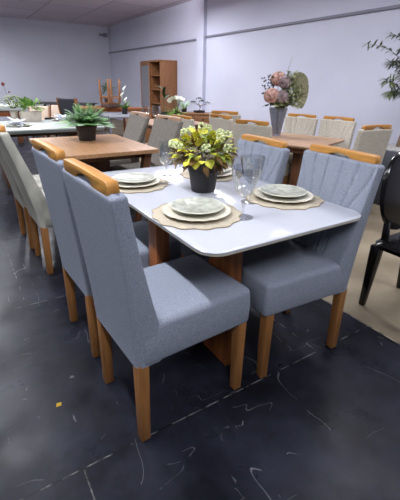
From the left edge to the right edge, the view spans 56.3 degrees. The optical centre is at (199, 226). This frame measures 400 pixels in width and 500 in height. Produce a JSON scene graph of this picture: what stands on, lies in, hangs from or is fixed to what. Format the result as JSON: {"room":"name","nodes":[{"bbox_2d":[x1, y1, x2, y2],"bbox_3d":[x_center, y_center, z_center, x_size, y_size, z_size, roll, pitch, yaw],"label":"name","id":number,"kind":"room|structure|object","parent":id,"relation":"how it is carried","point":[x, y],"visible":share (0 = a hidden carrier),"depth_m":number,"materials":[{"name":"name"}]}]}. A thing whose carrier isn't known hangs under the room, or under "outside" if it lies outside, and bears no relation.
{"room":"store","nodes":[
{"label":"store","id":0,"kind":"room"},
{"bbox_2d":[0,17,112,120],"bbox_3d":[-7.461,-4.828,11.503,9.700,3.140,0.200,-12,25,-30],"label":"wall","id":1,"kind":"structure","parent":0,"point":[47,61],"depth_m":12.72,"materials":[{"name":"grey paint"}]},
{"bbox_2d":[0,0,191,26],"bbox_3d":[-2.690,-3.633,4.128,9.900,0.100,17.630,-12,25,-30],"label":"ceiling","id":2,"kind":"structure","parent":0,"point":[106,13],"depth_m":10.22,"materials":[{"name":"paint"}]},
{"bbox_2d":[0,119,399,499],"bbox_3d":[-2.752,-0.609,5.289,9.900,0.100,17.630,-12,25,-30],"label":"floor","id":3,"kind":"structure","parent":0,"point":[323,422],"depth_m":1.66,"materials":[{"name":"black tile"}]},
{"bbox_2d":[0,103,23,142],"bbox_3d":[-4.492,-2.338,8.442,0.950,0.800,1.000,-8,23,-22],"label":"dining table","id":4,"kind":"object","parent":3,"relation":"on","point":[4,112],"visible":0.44,"depth_m":8.04,"materials":[{"name":"grey paint"}]},
{"bbox_2d":[0,149,42,248],"bbox_3d":[-1.378,-0.407,3.208,0.701,1.067,0.485,-13,25,-32],"label":"dining chair","id":5,"kind":"object","parent":3,"relation":"on","point":[19,201],"visible":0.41,"depth_m":3.08,"materials":[{"name":"grey fabric"}]},
{"bbox_2d":[0,123,53,274],"bbox_3d":[-1.064,-0.243,2.799,0.701,1.067,0.485,-13,25,-32],"label":"dining chair","id":6,"kind":"object","parent":3,"relation":"on","point":[34,198],"visible":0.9,"depth_m":2.55,"materials":[{"name":"grey fabric"}]},
{"bbox_2d":[26,106,50,139],"bbox_3d":[-3.895,-2.502,8.972,0.514,0.750,0.580,1,21,-1],"label":"upholstered chair","id":7,"kind":"object","parent":3,"relation":"on","point":[46,112],"visible":0.2,"depth_m":9.02,"materials":[{"name":"beige fabric"}]},
{"bbox_2d":[44,117,57,136],"bbox_3d":[-3.388,-2.212,8.529,0.222,0.545,0.222,-5,22,-14],"label":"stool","id":8,"kind":"object","parent":3,"relation":"on","point":[45,118],"visible":0.41,"depth_m":8.40,"materials":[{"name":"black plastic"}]},
{"bbox_2d":[0,120,105,187],"bbox_3d":[-2.283,-1.049,5.261,1.620,0.760,1.240,-12,25,-30],"label":"dining table","id":9,"kind":"object","parent":3,"relation":"on","point":[44,127],"visible":0.31,"depth_m":4.85,"materials":[{"name":"grey paint"}]},
{"bbox_2d":[0,82,23,119],"bbox_3d":[-2.702,-1.790,5.362,0.360,0.534,0.307,-12,25,-30],"label":"flower vase","id":10,"kind":"object","parent":9,"relation":"on","point":[14,114],"visible":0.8,"depth_m":5.36,"materials":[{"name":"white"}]},
{"bbox_2d":[11,96,47,121],"bbox_3d":[-2.481,-1.718,5.432,0.433,0.359,0.399,2,21,3],"label":"flower box","id":11,"kind":"object","parent":9,"relation":"on","point":[28,116],"visible":0.99,"depth_m":5.40,"materials":[{"name":"green plant"}]},
{"bbox_2d":[50,104,58,116],"bbox_3d":[-3.582,-2.695,9.490,0.514,0.750,0.580,1,21,-1],"label":"upholstered chair","id":12,"kind":"object","parent":3,"relation":"on","point":[54,108],"visible":0.09,"depth_m":9.53,"materials":[{"name":"beige fabric"}]},
{"bbox_2d":[34,102,97,113],"bbox_3d":[-3.733,-3.043,10.382,1.600,0.755,0.840,2,21,3],"label":"dining table","id":13,"kind":"object","parent":3,"relation":"on","point":[42,103],"visible":0.34,"depth_m":10.13,"materials":[{"name":"black"}]},
{"bbox_2d":[56,98,77,118],"bbox_3d":[-2.941,-2.544,8.839,0.514,0.960,0.580,9,22,20],"label":"upholstered chair","id":14,"kind":"object","parent":3,"relation":"on","point":[63,103],"visible":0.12,"depth_m":8.51,"materials":[{"name":"grey fabric"}]},
{"bbox_2d":[29,134,158,221],"bbox_3d":[-1.085,-0.461,3.792,0.925,0.760,1.175,-12,25,-30],"label":"dining table","id":15,"kind":"object","parent":3,"relation":"on","point":[98,153],"visible":0.4,"depth_m":3.51,"materials":[{"name":"brown wood"}]},
{"bbox_2d":[56,102,115,140],"bbox_3d":[-1.160,-1.061,3.778,0.597,0.367,0.552,8,22,18],"label":"potted fern","id":16,"kind":"object","parent":15,"relation":"on","point":[86,124],"visible":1,"depth_m":3.75,"materials":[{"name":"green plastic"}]},
{"bbox_2d":[75,125,96,140],"bbox_3d":[-1.163,-0.967,3.840,0.213,0.148,0.213,-12,25,-30],"label":"pot","id":17,"kind":"object","parent":16,"relation":"on","point":[85,132],"depth_m":3.77,"materials":[{"name":"black plastic"}]},
{"bbox_2d":[80,106,129,131],"bbox_3d":[-2.346,-2.584,9.268,1.300,0.750,0.840,-9,23,-25],"label":"dining table","id":18,"kind":"object","parent":3,"relation":"on","point":[93,107],"visible":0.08,"depth_m":8.89,"materials":[{"name":"red wood"}]},
{"bbox_2d":[101,82,114,101],"bbox_3d":[-2.291,-3.290,9.243,0.473,0.586,0.484,-12,25,-30],"label":"potted plant","id":19,"kind":"object","parent":18,"relation":"on","point":[105,84],"visible":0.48,"depth_m":9.19,"materials":[{"name":"green plant"}]},
{"bbox_2d":[98,79,120,107],"bbox_3d":[-2.119,-3.137,8.794,0.366,0.630,0.366,18,27,37],"label":"stool","id":20,"kind":"object","parent":18,"relation":"on","point":[110,104],"visible":0.94,"depth_m":8.77,"materials":[{"name":"brown wood"}]},
{"bbox_2d":[121,108,127,113],"bbox_3d":[-1.452,-2.229,7.203,0.122,0.100,0.122,-12,25,-30],"label":"pot","id":21,"kind":"object","parent":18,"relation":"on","point":[124,110],"depth_m":7.16,"materials":[{"name":"black ceramic"}]},
{"bbox_2d":[32,138,181,357],"bbox_3d":[-0.463,0.072,2.010,0.608,1.067,0.485,-13,25,-33],"label":"dining chair","id":22,"kind":"object","parent":3,"relation":"on","point":[48,157],"visible":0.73,"depth_m":1.82,"materials":[{"name":"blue fabric"}]},
{"bbox_2d":[99,113,144,143],"bbox_3d":[-1.486,-1.765,7.180,0.720,0.750,0.870,-9,23,-25],"label":"side table","id":23,"kind":"object","parent":3,"relation":"on","point":[111,115],"visible":0.2,"depth_m":6.85,"materials":[{"name":"grey laminate"}]},
{"bbox_2d":[117,86,129,113],"bbox_3d":[-1.447,-2.411,7.105,0.384,0.510,0.377,-12,25,-30],"label":"calla lily","id":24,"kind":"object","parent":23,"relation":"on","point":[124,108],"visible":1,"depth_m":7.13,"materials":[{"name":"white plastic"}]},
{"bbox_2d":[110,111,149,165],"bbox_3d":[-1.001,-0.825,4.410,0.711,1.000,0.485,-12,25,-31],"label":"dining chair","id":25,"kind":"object","parent":3,"relation":"on","point":[137,124],"visible":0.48,"depth_m":4.32,"materials":[{"name":"beige fabric"}]},
{"bbox_2d":[126,107,151,142],"bbox_3d":[-1.424,-2.375,8.730,0.580,0.780,0.360,-6,22,-17],"label":"bench","id":26,"kind":"object","parent":3,"relation":"on","point":[138,109],"visible":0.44,"depth_m":8.56,"materials":[{"name":"brown wood"}]},
{"bbox_2d":[110,115,182,208],"bbox_3d":[-0.601,-0.645,3.964,0.711,1.000,0.485,-16,27,-37],"label":"dining chair","id":27,"kind":"object","parent":3,"relation":"on","point":[164,129],"visible":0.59,"depth_m":3.94,"materials":[{"name":"beige fabric"}]},
{"bbox_2d":[62,158,249,441],"bbox_3d":[-0.147,0.249,1.565,0.608,1.067,0.485,-13,25,-33],"label":"dining chair","id":28,"kind":"object","parent":3,"relation":"on","point":[157,312],"visible":1,"depth_m":1.40,"materials":[{"name":"blue fabric"}]},
{"bbox_2d":[140,60,176,118],"bbox_3d":[-1.165,-3.611,10.439,0.541,1.872,1.220,-12,25,-30],"label":"tall cabinet","id":29,"kind":"object","parent":3,"relation":"on","point":[162,73],"visible":0.69,"depth_m":10.12,"materials":[{"name":"brown wood"}]},
{"bbox_2d":[138,118,208,162],"bbox_3d":[-0.514,-1.338,6.120,0.900,0.750,1.000,-12,25,-30],"label":"dining table","id":30,"kind":"object","parent":3,"relation":"on","point":[150,124],"visible":0.04,"depth_m":5.80,"materials":[{"name":"beige wood"}]},
{"bbox_2d":[155,85,169,118],"bbox_3d":[-0.581,-2.008,6.045,0.347,0.552,0.280,-3,21,-12],"label":"potted plant","id":31,"kind":"object","parent":30,"relation":"on","point":[163,88],"visible":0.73,"depth_m":6.02,"materials":[{"name":"green plant"}]},
{"bbox_2d":[165,95,189,115],"bbox_3d":[-0.384,-1.882,5.939,0.481,0.400,0.487,-12,25,-30],"label":"plant","id":32,"kind":"object","parent":30,"relation":"on","point":[176,110],"visible":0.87,"depth_m":5.91,"materials":[{"name":"white plant"}]},
{"bbox_2d":[170,114,211,164],"bbox_3d":[-0.048,-1.087,5.234,0.608,0.936,0.450,-18,28,-41],"label":"dining chair","id":33,"kind":"object","parent":3,"relation":"on","point":[187,121],"visible":0.19,"depth_m":4.86,"materials":[{"name":"beige fabric"}]},
{"bbox_2d":[179,111,227,138],"bbox_3d":[0.054,-1.823,7.345,1.080,0.800,0.473,1,21,0],"label":"dining table","id":34,"kind":"object","parent":3,"relation":"on","point":[200,117],"visible":0.07,"depth_m":7.03,"materials":[{"name":"brown wood"}]},
{"bbox_2d":[176,100,190,111],"bbox_3d":[-0.319,-2.329,7.165,0.474,0.258,0.447,-12,25,-30],"label":"potted grass","id":35,"kind":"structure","parent":34,"relation":"on","point":[182,104],"depth_m":7.16,"materials":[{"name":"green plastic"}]},
{"bbox_2d":[191,97,209,112],"bbox_3d":[0.001,-2.345,7.182,0.424,0.288,0.189,-1,21,-7],"label":"bonsai","id":36,"kind":"object","parent":34,"relation":"on","point":[199,110],"visible":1,"depth_m":7.17,"materials":[{"name":"black plant"}]},
{"bbox_2d":[193,110,204,112],"bbox_3d":[-0.017,-2.229,7.224,0.182,0.042,0.130,-12,25,-30],"label":"tray","id":37,"kind":"object","parent":36,"relation":"on","point":[195,111],"depth_m":7.18,"materials":[{"name":"black plastic"}]},
{"bbox_2d":[209,114,234,168],"bbox_3d":[0.472,-0.943,4.818,0.608,0.985,0.450,-13,25,-32],"label":"dining chair","id":38,"kind":"object","parent":3,"relation":"on","point":[226,122],"visible":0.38,"depth_m":4.49,"materials":[{"name":"beige fabric"}]},
{"bbox_2d":[45,136,399,344],"bbox_3d":[-1.554,-0.860,6.004,0.012,0.102,17.630,-12,25,-30],"label":"trim","id":39,"kind":"structure","parent":3,"relation":"on","point":[45,136],"depth_m":2.23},
{"bbox_2d":[209,110,240,122],"bbox_3d":[0.442,-1.216,5.525,0.450,0.985,0.608,10,23,21],"label":"dining chair","id":40,"kind":"object","parent":3,"relation":"on","point":[233,114],"visible":0.1,"depth_m":5.07,"materials":[{"name":"brown wood"}]},
{"bbox_2d":[169,134,289,261],"bbox_3d":[0.138,-0.038,2.389,0.608,1.024,0.485,-10,24,-27],"label":"dining chair","id":41,"kind":"object","parent":3,"relation":"on","point":[276,152],"visible":0.28,"depth_m":2.28,"materials":[{"name":"blue fabric"}]},
{"bbox_2d":[103,164,360,365],"bbox_3d":[0.020,0.173,2.165,0.878,0.785,1.389,-12,25,-30],"label":"dining table","id":42,"kind":"object","parent":3,"relation":"on","point":[262,226],"visible":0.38,"depth_m":1.72,"materials":[{"name":"white glass"}]},
{"bbox_2d":[119,177,168,193],"bbox_3d":[-0.378,-0.247,2.136,0.408,0.005,0.406,-5,22,-16],"label":"placemat","id":43,"kind":"object","parent":42,"relation":"on","point":[128,190],"visible":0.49,"depth_m":2.03,"materials":[{"name":"beige fabric"}]},
{"bbox_2d":[112,176,159,187],"bbox_3d":[-0.378,-0.258,2.129,0.304,0.020,0.304,-12,25,-30],"label":"charger plate","id":44,"kind":"object","parent":43,"relation":"on","point":[156,180],"visible":0.47,"depth_m":2.08,"materials":[{"name":"beige ceramic"}]},
{"bbox_2d":[113,172,154,182],"bbox_3d":[-0.375,-0.278,2.141,0.240,0.016,0.240,9,22,19],"label":"dinner plate","id":45,"kind":"object","parent":44,"relation":"on","point":[130,177],"visible":0.95,"depth_m":2.16,"materials":[{"name":"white ceramic"}]},
{"bbox_2d":[152,203,241,229],"bbox_3d":[-0.012,-0.059,1.666,0.406,0.005,0.408,-12,25,-30],"label":"placemat","id":46,"kind":"object","parent":42,"relation":"on","point":[233,217],"visible":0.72,"depth_m":1.56,"materials":[{"name":"beige fabric"}]},
{"bbox_2d":[162,202,230,220],"bbox_3d":[-0.015,-0.071,1.661,0.304,0.020,0.304,-12,25,-30],"label":"charger plate","id":47,"kind":"object","parent":46,"relation":"on","point":[166,209],"visible":0.55,"depth_m":1.61,"materials":[{"name":"beige ceramic"}]},
{"bbox_2d":[170,197,223,213],"bbox_3d":[-0.012,-0.091,1.673,0.240,0.016,0.240,-12,25,-30],"label":"dinner plate","id":48,"kind":"object","parent":47,"relation":"on","point":[190,205],"visible":1,"depth_m":1.68,"materials":[{"name":"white ceramic"}]},
{"bbox_2d":[168,122,240,192],"bbox_3d":[0.027,-0.361,1.966,0.384,0.355,0.394,-19,29,-42],"label":"potted plant","id":49,"kind":"object","parent":42,"relation":"on","point":[203,175],"visible":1,"depth_m":1.91,"materials":[{"name":"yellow plant"}]},
{"bbox_2d":[180,169,242,181],"bbox_3d":[0.072,-0.342,2.406,0.406,0.005,0.408,9,22,20],"label":"placemat","id":50,"kind":"object","parent":42,"relation":"on","point":[237,174],"visible":0.39,"depth_m":2.33,"materials":[{"name":"beige"}]},
{"bbox_2d":[188,169,234,176],"bbox_3d":[0.074,-0.353,2.399,0.304,0.020,0.304,-12,25,-30],"label":"charger plate","id":51,"kind":"object","parent":50,"relation":"on","point":[229,172],"visible":0.17,"depth_m":2.37,"materials":[{"name":"beige ceramic"}]},
{"bbox_2d":[232,168,259,215],"bbox_3d":[0.189,-0.147,1.598,0.120,0.225,0.120,-12,25,-30],"label":"goblet","id":52,"kind":"object","parent":42,"relation":"on","point":[259,168],"visible":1,"depth_m":1.58,"materials":[{"name":"clear glass"}]},
{"bbox_2d":[243,188,324,209],"bbox_3d":[0.430,-0.152,1.932,0.408,0.005,0.406,10,23,21],"label":"placemat","id":53,"kind":"object","parent":42,"relation":"on","point":[316,201],"visible":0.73,"depth_m":1.83,"materials":[{"name":"beige fabric"}]},
{"bbox_2d":[240,154,265,200],"bbox_3d":[0.250,-0.230,1.816,0.120,0.225,0.120,-12,25,-30],"label":"goblet","id":54,"kind":"object","parent":53,"relation":"on","point":[257,154],"visible":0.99,"depth_m":1.80,"materials":[{"name":"clear glass"}]},
{"bbox_2d":[253,187,313,202],"bbox_3d":[0.428,-0.164,1.925,0.304,0.020,0.304,-12,25,-30],"label":"charger plate","id":55,"kind":"object","parent":53,"relation":"on","point":[309,196],"visible":0.5,"depth_m":1.88,"materials":[{"name":"beige ceramic"}]},
{"bbox_2d":[260,184,306,196],"bbox_3d":[0.431,-0.184,1.937,0.240,0.016,0.240,1,21,-1],"label":"dinner plate","id":56,"kind":"object","parent":55,"relation":"on","point":[281,190],"visible":1,"depth_m":1.95,"materials":[{"name":"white ceramic"}]},
{"bbox_2d":[233,119,288,184],"bbox_3d":[0.701,-0.722,4.255,0.450,0.985,0.608,16,26,34],"label":"dining chair","id":57,"kind":"object","parent":3,"relation":"on","point":[241,126],"visible":0.29,"depth_m":3.90,"materials":[{"name":"beige fabric"}]},
{"bbox_2d":[232,133,344,185],"bbox_3d":[1.006,-0.658,4.418,1.040,0.760,0.900,17,26,35],"label":"dining table","id":58,"kind":"object","parent":3,"relation":"on","point":[297,143],"visible":0.27,"depth_m":4.22,"materials":[{"name":"beige wood"}]},
{"bbox_2d":[269,107,287,135],"bbox_3d":[0.915,-1.242,4.425,0.216,0.320,0.216,-12,25,-30],"label":"glass vase","id":59,"kind":"object","parent":58,"relation":"on","point":[277,115],"visible":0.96,"depth_m":4.36,"materials":[{"name":"grey"}]},
{"bbox_2d":[261,74,273,93],"bbox_3d":[0.810,-1.429,4.348,0.256,0.641,0.083,4,21,6],"label":"sprig","id":60,"kind":"object","parent":59,"relation":"in","point":[270,74],"visible":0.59,"depth_m":4.26,"materials":[{"name":"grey plant"}]},
{"bbox_2d":[264,88,278,102],"bbox_3d":[0.817,-1.337,4.325,0.188,0.507,0.189,5,21,11],"label":"hydrangea","id":61,"kind":"object","parent":59,"relation":"in","point":[271,94],"visible":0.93,"depth_m":4.20,"materials":[{"name":"pink plant"}]},
{"bbox_2d":[271,71,284,85],"bbox_3d":[0.889,-1.440,4.349,0.183,0.684,0.183,-12,25,-30],"label":"hydrangea","id":62,"kind":"object","parent":59,"relation":"in","point":[275,77],"visible":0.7,"depth_m":4.20,"materials":[{"name":"pink plant"}]},
{"bbox_2d":[277,90,288,103],"bbox_3d":[0.926,-1.314,4.301,0.164,0.486,0.164,-12,25,-30],"label":"hydrangea","id":63,"kind":"object","parent":59,"relation":"in","point":[283,95],"visible":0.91,"depth_m":4.18,"materials":[{"name":"pink plant"}]},
{"bbox_2d":[278,75,291,88],"bbox_3d":[0.953,-1.398,4.300,0.160,0.644,0.160,-12,25,-30],"label":"hydrangea","id":64,"kind":"object","parent":59,"relation":"in","point":[284,81],"visible":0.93,"depth_m":4.16,"materials":[{"name":"pink plant"}]},
{"bbox_2d":[272,70,303,108],"bbox_3d":[1.010,-1.424,4.275,0.373,0.692,0.234,4,21,6],"label":"fern sprig","id":65,"kind":"object","parent":59,"relation":"in","point":[293,100],"visible":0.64,"depth_m":4.22,"materials":[{"name":"green plant"}]},
{"bbox_2d":[292,72,308,108],"bbox_3d":[1.085,-1.430,4.343,0.316,0.679,0.059,-1,21,-6],"label":"palm","id":66,"kind":"object","parent":59,"relation":"in","point":[303,80],"visible":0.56,"depth_m":4.29,"materials":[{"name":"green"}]},
{"bbox_2d":[283,113,317,184],"bbox_3d":[1.106,-0.907,4.751,0.450,0.990,0.608,19,27,38],"label":"dining chair","id":67,"kind":"object","parent":3,"relation":"on","point":[293,124],"visible":0.41,"depth_m":4.75,"materials":[{"name":"beige fabric"}]},
{"bbox_2d":[241,144,384,377],"bbox_3d":[0.454,0.141,1.917,0.608,1.040,0.485,-10,24,-27],"label":"dining chair","id":68,"kind":"object","parent":3,"relation":"on","point":[282,276],"visible":0.74,"depth_m":1.80,"materials":[{"name":"blue fabric"}]},
{"bbox_2d":[291,116,355,165],"bbox_3d":[1.442,-0.788,4.458,0.608,0.990,0.450,-17,28,-40],"label":"dining chair","id":69,"kind":"object","parent":3,"relation":"on","point":[344,128],"visible":0.44,"depth_m":4.44,"materials":[{"name":"beige fabric"}]},
{"bbox_2d":[352,124,392,214],"bbox_3d":[1.599,-0.631,4.065,0.450,0.985,0.608,-9,23,-25],"label":"dining chair","id":70,"kind":"object","parent":3,"relation":"on","point":[368,139],"visible":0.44,"depth_m":3.69,"materials":[{"name":"beige fabric"}]},
{"bbox_2d":[359,151,399,305],"bbox_3d":[1.341,0.066,2.237,0.458,0.985,0.480,-12,25,-30],"label":"chair","id":71,"kind":"object","parent":3,"relation":"on","point":[390,187],"visible":1,"depth_m":2.28,"materials":[{"name":"black plastic"}]},
{"bbox_2d":[361,32,399,204],"bbox_3d":[2.225,-1.344,4.258,0.858,2.193,0.774,-12,25,-30],"label":"potted tree","id":72,"kind":"object","parent":3,"relation":"on","point":[392,149],"visible":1,"depth_m":4.22,"materials":[{"name":"green plant"}]},
{"bbox_2d":[108,0,399,149],"bbox_3d":[1.378,-2.977,7.156,0.200,3.140,17.630,-12,25,-30],"label":"wall","id":73,"kind":"structure","parent":0,"point":[343,77],"depth_m":6.87,"materials":[{"name":"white paint"}]},
{"bbox_2d":[109,39,195,53],"bbox_3d":[-1.667,-5.365,11.188,0.035,0.040,6.150,-12,25,-30],"label":"trim","id":74,"kind":"structure","parent":73,"relation":"attached to","point":[190,39],"depth_m":10.55,"materials":[{"name":"grey"}]},
{"bbox_2d":[195,0,206,109],"bbox_3d":[0.018,-3.675,8.901,0.090,3.140,0.300,-12,25,-30],"label":"trim","id":75,"kind":"structure","parent":73,"relation":"attached to","point":[201,4],"depth_m":8.70,"materials":[{"name":"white paint"}]},
{"bbox_2d":[205,4,399,37],"bbox_3d":[3.069,-2.617,4.216,0.035,0.040,10.980,-12,25,-30],"label":"trim","id":76,"kind":"structure","parent":73,"relation":"attached to","point":[393,6],"depth_m":5.98,"materials":[{"name":"grey"}]},
{"bbox_3d":[-2.362,-1.323,4.882,0.310,0.020,0.310,-12,25,-30],"label":"charger plate","id":77,"kind":"object","parent":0,"visible":0},
{"bbox_2d":[5,117,25,126],"bbox_3d":[-2.401,-1.355,4.875,0.311,0.154,0.324,3,21,5],"label":"napkin","id":78,"kind":"object","parent":77,"relation":"on","point":[17,121],"visible":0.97,"depth_m":4.84,"materials":[{"name":"white fabric"}]},
{"bbox_3d":[-2.092,-1.622,5.672,0.310,0.020,0.310,-12,25,-30],"label":"charger plate","id":79,"kind":"object","parent":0,"visible":0},
{"bbox_2d":[53,113,67,120],"bbox_3d":[-2.104,-1.646,5.649,0.324,0.154,0.311,11,23,24],"label":"napkin","id":80,"kind":"object","parent":79,"relation":"on","point":[59,116],"visible":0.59,"depth_m":5.62,"materials":[{"name":"white fabric"}]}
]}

